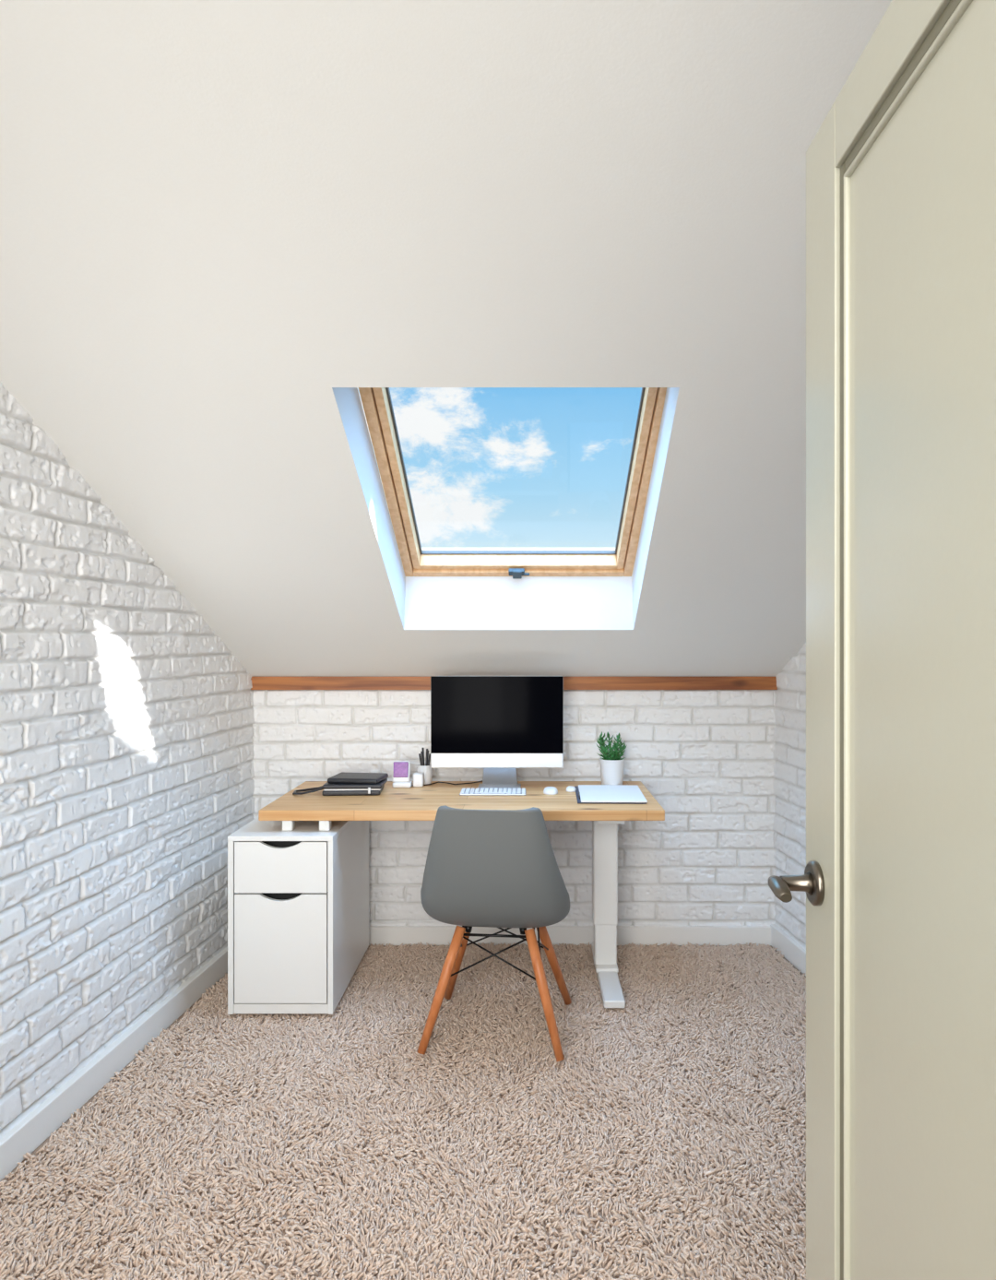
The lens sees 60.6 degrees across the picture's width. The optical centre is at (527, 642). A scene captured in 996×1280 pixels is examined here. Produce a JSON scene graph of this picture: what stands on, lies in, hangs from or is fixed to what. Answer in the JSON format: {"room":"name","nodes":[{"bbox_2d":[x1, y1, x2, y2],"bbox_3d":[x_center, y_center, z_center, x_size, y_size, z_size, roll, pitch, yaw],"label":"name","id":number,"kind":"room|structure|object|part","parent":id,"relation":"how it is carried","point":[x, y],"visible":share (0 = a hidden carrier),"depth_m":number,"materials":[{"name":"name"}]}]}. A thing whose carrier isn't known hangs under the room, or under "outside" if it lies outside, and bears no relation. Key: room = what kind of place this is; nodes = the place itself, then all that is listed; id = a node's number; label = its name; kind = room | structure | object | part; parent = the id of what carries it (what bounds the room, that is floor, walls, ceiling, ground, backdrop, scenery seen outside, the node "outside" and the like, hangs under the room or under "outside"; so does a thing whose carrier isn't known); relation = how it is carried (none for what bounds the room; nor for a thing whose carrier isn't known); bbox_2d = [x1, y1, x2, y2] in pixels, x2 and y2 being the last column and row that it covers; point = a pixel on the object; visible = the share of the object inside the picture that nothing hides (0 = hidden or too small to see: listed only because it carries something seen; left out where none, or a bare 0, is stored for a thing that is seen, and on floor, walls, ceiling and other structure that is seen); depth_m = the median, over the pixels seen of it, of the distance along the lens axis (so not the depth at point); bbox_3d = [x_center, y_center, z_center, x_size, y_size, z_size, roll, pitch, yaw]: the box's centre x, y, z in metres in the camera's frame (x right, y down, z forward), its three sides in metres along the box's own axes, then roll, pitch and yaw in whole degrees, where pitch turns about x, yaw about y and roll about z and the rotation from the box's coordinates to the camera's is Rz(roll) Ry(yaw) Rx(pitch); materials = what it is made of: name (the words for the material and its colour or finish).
{"room":"home office","nodes":[
{"label":"home office","id":0,"kind":"room"},
{"bbox_2d":[0,381,255,1138],"bbox_3d":[-1.396,0.070,2.124,0.270,2.640,3.651,0,0,0],"label":"wall","id":1,"kind":"structure","parent":0,"point":[127,752],"depth_m":2.65,"materials":[{"name":"brick"}]},
{"bbox_2d":[0,946,227,1181],"bbox_3d":[-1.386,1.348,2.120,0.034,0.096,3.651,0,0,4],"label":"baseboard","id":2,"kind":"structure","parent":1,"relation":"attached to","point":[30,1132],"depth_m":2.66,"materials":[{"name":"paint"}]},
{"bbox_2d":[0,945,805,1279],"bbox_3d":[0.000,1.428,1.150,3.500,0.064,5.700,0,0,0],"label":"floor","id":3,"kind":"structure","parent":0,"point":[220,1209],"depth_m":2.24,"materials":[{"name":"beige carpet"}]},
{"bbox_2d":[0,941,805,1279],"bbox_3d":[0.000,1.385,2.401,2.905,0.028,3.055,0,0,0],"label":"carpet","id":4,"kind":"object","parent":3,"relation":"on","point":[550,1073],"visible":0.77,"depth_m":2.40,"materials":[{"name":"beige carpet"}]},
{"bbox_2d":[227,817,368,1014],"bbox_3d":[-0.911,1.042,3.498,0.388,0.657,0.724,0,0,0],"label":"base cabinet","id":5,"kind":"object","parent":4,"relation":"on","point":[298,898],"visible":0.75,"depth_m":3.14,"materials":[{"name":"white paint"}]},
{"bbox_3d":[-0.911,1.129,3.148,0.340,0.400,0.018,0,0,0],"label":"file drawer","id":6,"kind":"part","parent":5,"relation":"part of","materials":[{"name":"white paint"}]},
{"bbox_3d":[-0.911,0.829,3.148,0.340,0.188,0.018,0,0,0],"label":"drawer","id":7,"kind":"part","parent":5,"relation":"part of","materials":[{"name":"white paint"}]},
{"bbox_2d":[258,781,664,1007],"bbox_3d":[-0.247,1.000,3.533,1.529,0.740,0.695,0,0,0],"label":"desk","id":8,"kind":"object","parent":4,"relation":"on","point":[412,803],"visible":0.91,"depth_m":3.39,"materials":[{"name":"brown wood"}]},
{"bbox_2d":[292,772,388,795],"bbox_3d":[-0.791,0.596,3.591,0.380,0.068,0.218,0,0,0],"label":"notebook","id":9,"kind":"object","parent":8,"relation":"on","point":[341,784],"visible":1,"depth_m":3.51,"materials":[{"name":"paper"}]},
{"bbox_2d":[391,760,424,788],"bbox_3d":[-0.521,0.573,3.715,0.133,0.114,0.070,0,0,0],"label":"charging stand","id":10,"kind":"object","parent":8,"relation":"on","point":[401,769],"visible":1,"depth_m":3.69,"materials":[{"name":"white plastic"}]},
{"bbox_2d":[417,747,431,784],"bbox_3d":[-0.458,0.550,3.800,0.064,0.159,0.064,0,0,0],"label":"pen holder","id":11,"kind":"object","parent":8,"relation":"on","point":[425,768],"visible":0.73,"depth_m":3.78,"materials":[{"name":"white ceramic"}]},
{"bbox_2d":[412,780,482,785],"bbox_3d":[-0.360,0.625,3.790,0.348,0.006,0.082,0,0,-14],"label":"power cable","id":12,"kind":"object","parent":8,"relation":"on","point":[481,780],"visible":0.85,"depth_m":3.79,"materials":[{"name":"black plastic"}]},
{"bbox_2d":[459,788,525,795],"bbox_3d":[-0.143,0.624,3.567,0.275,0.011,0.130,0,0,0],"label":"keyboard","id":13,"kind":"object","parent":8,"relation":"on","point":[464,791],"visible":1,"depth_m":3.53,"materials":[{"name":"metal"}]},
{"bbox_2d":[430,675,563,788],"bbox_3d":[-0.131,0.386,3.708,0.569,0.488,0.133,0,0,0],"label":"desktop computer","id":14,"kind":"object","parent":8,"relation":"on","point":[498,725],"visible":0.89,"depth_m":3.65,"materials":[{"name":"metal"}]},
{"bbox_3d":[-0.131,0.309,3.648,0.566,0.330,0.005,0,0,0],"label":"screen glass","id":15,"kind":"part","parent":14,"relation":"part of","materials":[{"name":"black glass"}]},
{"bbox_2d":[543,786,557,794],"bbox_3d":[0.097,0.619,3.575,0.062,0.022,0.106,0,0,0],"label":"computer mouse","id":16,"kind":"object","parent":8,"relation":"on","point":[549,790],"visible":1,"depth_m":3.54,"materials":[{"name":"white plastic"}]},
{"bbox_2d":[566,786,576,792],"bbox_3d":[0.185,0.621,3.620,0.044,0.018,0.060,0,0,0],"label":"case","id":17,"kind":"object","parent":8,"relation":"on","point":[568,788],"visible":0.99,"depth_m":3.60,"materials":[{"name":"white plastic"}]},
{"bbox_2d":[574,784,647,804],"bbox_3d":[0.336,0.623,3.513,0.281,0.014,0.382,0,0,0],"label":"notebook","id":18,"kind":"object","parent":8,"relation":"on","point":[611,794],"visible":1,"depth_m":3.47,"materials":[{"name":"paper"}]},
{"bbox_3d":[-0.112,0.690,3.550,0.976,0.040,0.540,0,0,0],"label":"under frame","id":19,"kind":"part","parent":8,"relation":"part of","materials":[{"name":"white paint"}]},
{"bbox_2d":[595,731,627,784],"bbox_3d":[0.368,0.510,3.740,0.131,0.240,0.140,0,0,0],"label":"potted succulent","id":20,"kind":"object","parent":8,"relation":"on","point":[611,764],"visible":1,"depth_m":3.70,"materials":[{"name":"green plant"}]},
{"bbox_2d":[416,805,571,1061],"bbox_3d":[-0.102,0.953,3.012,0.516,0.834,0.513,0,0,6],"label":"shell chair","id":21,"kind":"object","parent":4,"relation":"on","point":[499,869],"visible":1,"depth_m":2.80,"materials":[{"name":"grey plastic"}]},
{"bbox_3d":[-0.290,1.171,2.883,0.191,0.396,0.036,0,0,-41],"label":"leg","id":22,"kind":"part","parent":21,"relation":"part of","materials":[{"name":"brown wood"}]},
{"bbox_3d":[-0.255,1.175,3.213,0.036,0.389,0.191,0,0,-37],"label":"leg","id":23,"kind":"part","parent":21,"relation":"part of","materials":[{"name":"brown wood"}]},
{"bbox_3d":[0.055,1.171,2.847,0.036,0.396,0.191,0,0,-37],"label":"leg","id":24,"kind":"part","parent":21,"relation":"part of","materials":[{"name":"brown wood"}]},
{"bbox_3d":[0.090,1.175,3.177,0.191,0.389,0.036,0,0,-41],"label":"leg","id":25,"kind":"part","parent":21,"relation":"part of","materials":[{"name":"brown wood"}]},
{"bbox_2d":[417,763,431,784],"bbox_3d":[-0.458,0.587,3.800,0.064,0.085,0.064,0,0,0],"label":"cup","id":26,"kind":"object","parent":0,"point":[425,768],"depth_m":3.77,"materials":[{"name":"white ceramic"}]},
{"bbox_2d":[0,0,891,676],"bbox_3d":[0.000,-0.621,2.586,3.600,1.654,2.869,0,0,0],"label":"ceiling","id":27,"kind":"structure","parent":0,"point":[223,222],"depth_m":1.94,"materials":[{"name":"paint"}]},
{"bbox_2d":[358,387,666,576],"bbox_3d":[-0.037,-0.611,2.949,0.934,0.677,1.209,0,0,0],"label":"frame","id":28,"kind":"object","parent":27,"relation":"attached to","point":[367,396],"visible":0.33,"depth_m":3.09,"materials":[{"name":"brown wood"}]},
{"bbox_2d":[372,387,657,568],"bbox_3d":[-0.037,-0.612,2.949,0.856,0.622,1.129,0,0,0],"label":"window","id":29,"kind":"structure","parent":28,"relation":"attached to","point":[420,561],"depth_m":3.39,"materials":[{"name":"brown wood"}]},
{"bbox_2d":[385,387,645,554],"bbox_3d":[-0.037,-0.627,2.957,0.802,0.534,1.050,0,0,0],"label":"gasket","id":30,"kind":"object","parent":29,"relation":"attached to","point":[421,551],"visible":0.57,"depth_m":3.32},
{"bbox_2d":[508,568,529,578],"bbox_3d":[-0.035,-0.282,3.458,0.085,0.040,0.048,0,0,0],"label":"latch","id":31,"kind":"object","parent":28,"relation":"attached to","point":[516,573],"visible":1,"depth_m":3.45,"materials":[{"name":"silver metal"}]},
{"bbox_2d":[252,689,776,925],"bbox_3d":[-0.062,0.765,3.943,2.466,1.250,0.024,0,0,0],"label":"wall","id":32,"kind":"structure","parent":0,"point":[705,756],"depth_m":3.94,"materials":[{"name":"brick"}]},
{"bbox_2d":[250,676,777,689],"bbox_3d":[-0.062,0.186,3.933,2.420,0.061,0.035,0,0,0],"label":"trim","id":33,"kind":"structure","parent":32,"relation":"attached to","point":[257,682],"depth_m":3.92,"materials":[{"name":"brown wood"}]},
{"bbox_2d":[368,924,770,945],"bbox_3d":[-0.062,1.353,3.935,2.426,0.086,0.030,0,0,0],"label":"baseboard","id":34,"kind":"structure","parent":32,"relation":"attached to","point":[394,935],"depth_m":3.92,"materials":[{"name":"paint"}]},
{"bbox_2d":[599,757,624,784],"bbox_3d":[0.371,0.570,3.740,0.111,0.120,0.111,0,0,0],"label":"pot","id":35,"kind":"object","parent":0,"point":[611,768],"depth_m":3.70,"materials":[{"name":"white ceramic"}]},
{"bbox_2d":[772,642,805,950],"bbox_3d":[1.345,0.070,2.124,0.023,2.640,3.672,0,0,-6],"label":"wall","id":36,"kind":"structure","parent":0,"point":[789,698],"depth_m":3.75,"materials":[{"name":"brick"}]},
{"bbox_2d":[770,924,805,976],"bbox_3d":[1.336,1.348,2.120,0.032,0.096,3.665,0,0,-6],"label":"baseboard","id":37,"kind":"structure","parent":36,"relation":"attached to","point":[795,954],"depth_m":3.72,"materials":[{"name":"paint"}]},
{"bbox_3d":[0.010,0.070,-0.650,3.280,2.640,1.900,0,0,0],"label":"wall","id":38,"kind":"structure","parent":0,"visible":0},
{"bbox_2d":[805,0,950,1279],"bbox_3d":[0.379,0.362,0.700,0.040,1.992,0.800,0,0,0],"label":"stile","id":39,"kind":"object","parent":38,"relation":"attached to","point":[905,25],"visible":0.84,"depth_m":1.03,"materials":[{"name":"paint"}]},
{"bbox_2d":[779,860,824,905],"bbox_3d":[0.337,0.298,1.055,0.046,0.054,0.054,0,0,0],"label":"rose","id":40,"kind":"object","parent":39,"relation":"attached to","point":[813,867],"depth_m":1.05,"materials":[{"name":"silver metal"}]},
{"bbox_2d":[767,875,792,902],"bbox_3d":[0.308,0.299,1.038,0.023,0.020,0.058,0,0,0],"label":"lever","id":41,"kind":"object","parent":40,"relation":"attached to","point":[778,886],"visible":1,"depth_m":1.02,"materials":[{"name":"silver metal"}]},
{"bbox_3d":[0.333,0.298,1.055,0.037,0.030,0.030,0,0,0],"label":"handle neck","id":42,"kind":"part","parent":40,"relation":"part of","materials":[{"name":"silver metal"}]},
{"bbox_2d":[840,0,961,1279],"bbox_3d":[0.367,0.298,0.698,0.007,1.705,0.595,0,0,0],"label":"trim","id":43,"kind":"structure","parent":39,"relation":"attached to","point":[953,5],"depth_m":0.98,"materials":[{"name":"beige wood"}]},
{"bbox_2d":[843,0,972,1279],"bbox_3d":[0.366,0.298,0.697,0.009,1.671,0.561,0,0,0],"label":"bead","id":44,"kind":"object","parent":39,"relation":"attached to","point":[964,5],"depth_m":0.97},
{"bbox_2d":[850,0,995,1279],"bbox_3d":[0.379,0.297,0.698,0.022,1.715,0.605,0,0,0],"label":"panel","id":45,"kind":"object","parent":39,"relation":"attached to","point":[923,195],"visible":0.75,"depth_m":0.79,"materials":[{"name":"paint"}]}
]}

